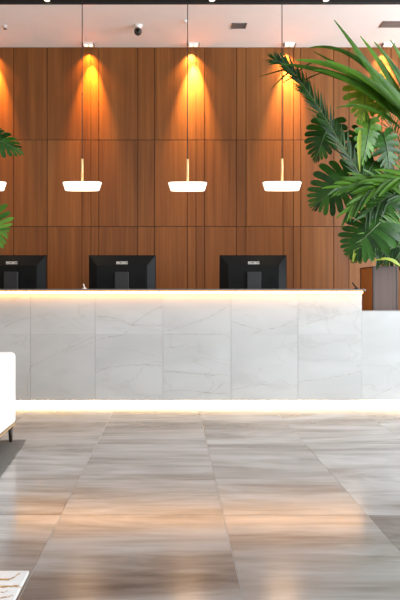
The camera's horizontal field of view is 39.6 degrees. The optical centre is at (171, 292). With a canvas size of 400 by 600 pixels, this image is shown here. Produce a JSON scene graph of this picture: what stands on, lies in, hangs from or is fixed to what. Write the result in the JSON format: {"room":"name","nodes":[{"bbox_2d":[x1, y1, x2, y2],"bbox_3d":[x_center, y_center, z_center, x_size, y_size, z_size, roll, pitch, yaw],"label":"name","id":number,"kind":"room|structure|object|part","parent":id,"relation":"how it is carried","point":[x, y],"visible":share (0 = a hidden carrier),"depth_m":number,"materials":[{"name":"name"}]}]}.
{"room":"lobby","nodes":[
{"label":"lobby","id":0,"kind":"room"},
{"bbox_2d":[0,404,399,599],"bbox_3d":[0.200,1.079,1.788,10.330,0.061,10.225,0,0,0],"label":"floor","id":1,"kind":"structure","parent":0,"point":[98,501],"depth_m":2.76,"materials":[{"name":"stone"}]},
{"bbox_2d":[0,128,23,247],"bbox_3d":[-1.790,-0.331,4.650,1.101,2.763,0.380,0,0,0],"label":"monstera","id":2,"kind":"object","parent":1,"relation":"on","point":[8,143],"visible":1,"depth_m":4.63,"materials":[{"name":"plant"}]},
{"bbox_2d":[0,440,25,474],"bbox_3d":[-2.049,1.043,2.664,2.200,0.006,2.400,0,0,-4],"label":"rug","id":3,"kind":"object","parent":1,"relation":"on","point":[8,450],"visible":1,"depth_m":3.67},
{"bbox_2d":[0,352,14,441],"bbox_3d":[-1.536,0.649,3.125,0.860,0.782,1.650,0,0,0],"label":"sofa","id":4,"kind":"object","parent":3,"relation":"on","point":[7,359],"visible":1,"depth_m":3.73,"materials":[{"name":"white fabric"}]},
{"bbox_3d":[-1.534,0.928,3.125,0.844,0.014,1.630,0,0,0],"label":"frame","id":5,"kind":"part","parent":4,"relation":"part of","materials":[{"name":"brown wood"}]},
{"bbox_3d":[-1.128,0.988,3.880,0.036,0.105,0.036,0,0,0],"label":"leg","id":6,"kind":"part","parent":4,"relation":"part of","materials":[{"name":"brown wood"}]},
{"bbox_2d":[0,571,28,599],"bbox_3d":[-0.720,0.858,0.965,0.750,0.378,0.750,0,0,0],"label":"coffee table","id":7,"kind":"object","parent":1,"relation":"on","point":[11,582],"visible":1,"depth_m":1.28,"materials":[{"name":"stone"}]},
{"bbox_2d":[0,289,365,403],"bbox_3d":[-0.571,0.506,5.675,4.744,1.088,1.050,0,0,0],"label":"reception desk","id":8,"kind":"object","parent":1,"relation":"on","point":[69,346],"depth_m":5.20,"materials":[{"name":"stone"}]},
{"bbox_2d":[0,255,46,288],"bbox_3d":[-1.650,-0.044,5.730,0.695,0.697,0.208,0,0,0],"label":"computer monitor","id":9,"kind":"object","parent":8,"relation":"on","point":[16,271],"visible":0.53,"depth_m":5.71,"materials":[{"name":"black plastic"}]},
{"bbox_2d":[89,255,155,288],"bbox_3d":[-0.515,-0.044,5.730,0.695,0.697,0.208,0,0,0],"label":"computer monitor","id":10,"kind":"object","parent":8,"relation":"on","point":[105,271],"visible":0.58,"depth_m":5.71,"materials":[{"name":"black plastic"}]},
{"bbox_2d":[0,289,365,290],"bbox_3d":[-0.571,-0.027,5.355,4.744,0.021,0.410,0,0,0],"label":"countertop","id":11,"kind":"structure","parent":8,"relation":"on","point":[0,289],"depth_m":5.15,"materials":[{"name":"stone"}]},
{"bbox_2d":[15,400,359,403],"bbox_3d":[-0.567,1.027,5.237,4.673,0.034,0.026,0,0,0],"label":"light","id":12,"kind":"object","parent":8,"relation":"attached to","point":[16,401],"depth_m":5.22,"materials":[{"name":"white"}]},
{"bbox_2d":[219,255,286,288],"bbox_3d":[0.841,-0.044,5.730,0.695,0.697,0.208,0,0,0],"label":"computer monitor","id":13,"kind":"object","parent":8,"relation":"on","point":[235,271],"visible":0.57,"depth_m":5.71,"materials":[{"name":"black plastic"}]},
{"bbox_2d":[259,20,399,270],"bbox_3d":[2.046,-0.719,5.413,2.338,3.538,0.622,0,0,-16],"label":"potted palm","id":14,"kind":"object","parent":1,"relation":"on","point":[386,92],"visible":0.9,"depth_m":5.30,"materials":[{"name":"plant"}]},
{"bbox_2d":[304,70,399,269],"bbox_3d":[2.210,-0.592,5.758,1.572,3.284,0.912,0,0,-27],"label":"monstera","id":15,"kind":"object","parent":1,"relation":"on","point":[366,139],"visible":0.73,"depth_m":5.61,"materials":[{"name":"plant"}]},
{"bbox_2d":[360,266,397,309],"bbox_3d":[2.160,0.390,5.809,0.253,1.320,0.385,0,0,0],"label":"wooden pedestal","id":16,"kind":"object","parent":1,"relation":"on","point":[381,285],"visible":0.39,"depth_m":5.62,"materials":[{"name":"brown wood"}]},
{"bbox_3d":[2.041,0.386,5.809,0.012,1.288,0.351,0,0,0],"label":"panel","id":17,"kind":"part","parent":16,"relation":"part of","materials":[{"name":"brown wood"}]},
{"bbox_3d":[2.160,0.386,5.628,0.225,1.288,0.015,0,0,0],"label":"panel","id":18,"kind":"part","parent":16,"relation":"part of","materials":[{"name":"wood"}]},
{"bbox_2d":[360,310,399,403],"bbox_3d":[2.642,0.611,5.382,1.717,0.878,0.341,0,0,0],"label":"reception desk","id":19,"kind":"object","parent":1,"relation":"on","point":[380,328],"depth_m":5.21,"materials":[{"name":"stone"}]},
{"bbox_2d":[360,400,399,403],"bbox_3d":[2.632,1.027,5.249,1.697,0.034,0.026,0,0,0],"label":"light","id":20,"kind":"object","parent":19,"relation":"attached to","point":[363,401],"depth_m":5.24,"materials":[{"name":"white"}]},
{"bbox_2d":[362,310,399,310],"bbox_3d":[2.642,0.178,5.392,1.717,0.012,0.320,0,0,0],"label":"countertop","id":21,"kind":"structure","parent":19,"relation":"on","point":[362,310],"depth_m":5.45,"materials":[{"name":"stone"}]},
{"bbox_2d":[0,47,399,309],"bbox_3d":[0.950,-0.990,6.850,8.100,4.080,0.100,0,0,0],"label":"wall","id":22,"kind":"structure","parent":0,"point":[240,129],"depth_m":6.80,"materials":[{"name":"brown wood"}]},
{"bbox_2d":[0,0,399,47],"bbox_3d":[0.950,-3.060,5.700,8.100,0.100,2.400,0,0,0],"label":"ceiling","id":23,"kind":"structure","parent":0,"point":[47,26],"depth_m":6.22,"materials":[{"name":"paint"}]},
{"bbox_2d":[0,181,5,190],"bbox_3d":[-1.819,-2.015,5.450,0.381,2.016,0.100,0,0,0],"label":"pendant lamp","id":24,"kind":"object","parent":23,"relation":"hanging from","point":[2,184],"visible":1,"depth_m":5.42,"materials":[{"name":"metal"}]},
{"bbox_2d":[63,0,101,190],"bbox_3d":[-0.882,-2.014,5.450,0.381,2.016,0.100,0,0,0],"label":"pendant lamp","id":25,"kind":"object","parent":23,"relation":"hanging from","point":[81,185],"visible":1,"depth_m":5.42,"materials":[{"name":"white metal"}]},
{"bbox_3d":[-0.882,-1.203,5.450,0.025,0.232,0.024,0,0,0],"label":"stem","id":26,"kind":"part","parent":25,"relation":"part of","materials":[{"name":"gold metal"}]},
{"bbox_3d":[-0.882,-1.047,5.450,0.381,0.082,0.099,0,0,0],"label":"lamp shade","id":27,"kind":"part","parent":25,"relation":"part of","materials":[{"name":"white"}]},
{"bbox_2d":[83,43,94,47],"bbox_3d":[-1.008,-2.992,6.700,0.142,0.036,0.064,0,0,0],"label":"spotlight","id":28,"kind":"object","parent":23,"relation":"attached to","point":[84,44],"visible":0.87,"depth_m":6.69,"materials":[{"name":"grey metal"}]},
{"bbox_2d":[134,24,141,35],"bbox_3d":[-0.379,-2.952,6.235,0.094,0.116,0.110,0,0,0],"label":"security camera","id":29,"kind":"object","parent":23,"relation":"attached to","point":[137,30],"visible":1,"depth_m":6.21,"materials":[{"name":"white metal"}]},
{"bbox_2d":[168,0,206,191],"bbox_3d":[0.153,-2.011,5.450,0.381,2.016,0.100,0,0,0],"label":"pendant lamp","id":30,"kind":"object","parent":23,"relation":"hanging from","point":[187,186],"visible":1,"depth_m":5.43,"materials":[{"name":"metal"}]},
{"bbox_3d":[0.153,-1.200,5.450,0.025,0.232,0.024,0,0,0],"label":"stem","id":31,"kind":"part","parent":30,"relation":"part of","materials":[{"name":"gold metal"}]},
{"bbox_3d":[0.153,-1.044,5.450,0.381,0.082,0.099,0,0,0],"label":"lamp shade","id":32,"kind":"part","parent":30,"relation":"part of","materials":[{"name":"white"}]},
{"bbox_2d":[188,43,199,47],"bbox_3d":[0.260,-2.992,6.700,0.142,0.036,0.064,0,0,0],"label":"spotlight","id":33,"kind":"object","parent":23,"relation":"attached to","point":[189,44],"visible":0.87,"depth_m":6.67,"materials":[{"name":"grey metal"}]},
{"bbox_2d":[0,2,399,4],"bbox_3d":[0.950,-3.019,5.784,8.100,0.022,0.012,0,0,0],"label":"trim","id":34,"kind":"structure","parent":23,"relation":"attached to","point":[1,3],"depth_m":5.78,"materials":[{"name":"metal"}]},
{"bbox_2d":[231,23,246,28],"bbox_3d":[0.754,-3.006,6.245,0.165,0.008,0.120,0,0,0],"label":"ceiling vent","id":35,"kind":"object","parent":23,"relation":"in","point":[234,25],"visible":1,"depth_m":6.24,"materials":[{"name":"grey metal"}]},
{"bbox_2d":[232,24,245,27],"bbox_3d":[0.754,-3.007,6.244,0.145,0.006,0.110,0,0,0],"label":"grille","id":36,"kind":"object","parent":35,"relation":"attached to","point":[233,25],"depth_m":6.24,"materials":[{"name":"grey metal"}]},
{"bbox_2d":[263,158,301,190],"bbox_3d":[1.080,-2.015,5.450,0.381,2.016,0.100,0,0,0],"label":"pendant lamp","id":37,"kind":"object","parent":23,"relation":"hanging from","point":[281,185],"visible":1,"depth_m":5.41,"materials":[{"name":"metal"}]},
{"bbox_3d":[1.080,-1.204,5.450,0.025,0.232,0.024,0,0,0],"label":"stem","id":38,"kind":"part","parent":37,"relation":"part of","materials":[{"name":"gold metal"}]},
{"bbox_3d":[1.080,-1.048,5.450,0.381,0.082,0.099,0,0,0],"label":"lamp shade","id":39,"kind":"part","parent":37,"relation":"part of","materials":[{"name":"white"}]},
{"bbox_2d":[283,43,295,47],"bbox_3d":[1.419,-2.992,6.700,0.142,0.036,0.064,0,0,0],"label":"spotlight","id":40,"kind":"object","parent":23,"relation":"attached to","point":[284,44],"visible":1,"depth_m":6.68,"materials":[{"name":"grey metal"}]},
{"bbox_2d":[381,43,394,47],"bbox_3d":[2.608,-2.992,6.700,0.142,0.036,0.064,0,0,0],"label":"spotlight","id":41,"kind":"object","parent":23,"relation":"attached to","point":[383,44],"visible":0.78,"depth_m":6.69,"materials":[{"name":"grey metal"}]},
{"bbox_2d":[379,21,399,27],"bbox_3d":[2.506,-3.006,6.210,0.330,0.008,0.140,0,0,0],"label":"ceiling vent","id":42,"kind":"object","parent":23,"relation":"in","point":[385,24],"visible":1,"depth_m":6.22,"materials":[{"name":"grey metal"}]},
{"bbox_2d":[381,22,399,26],"bbox_3d":[2.506,-3.007,6.209,0.310,0.006,0.127,0,0,0],"label":"grille","id":43,"kind":"object","parent":42,"relation":"attached to","point":[384,24],"depth_m":6.22,"materials":[{"name":"grey metal"}]}
]}

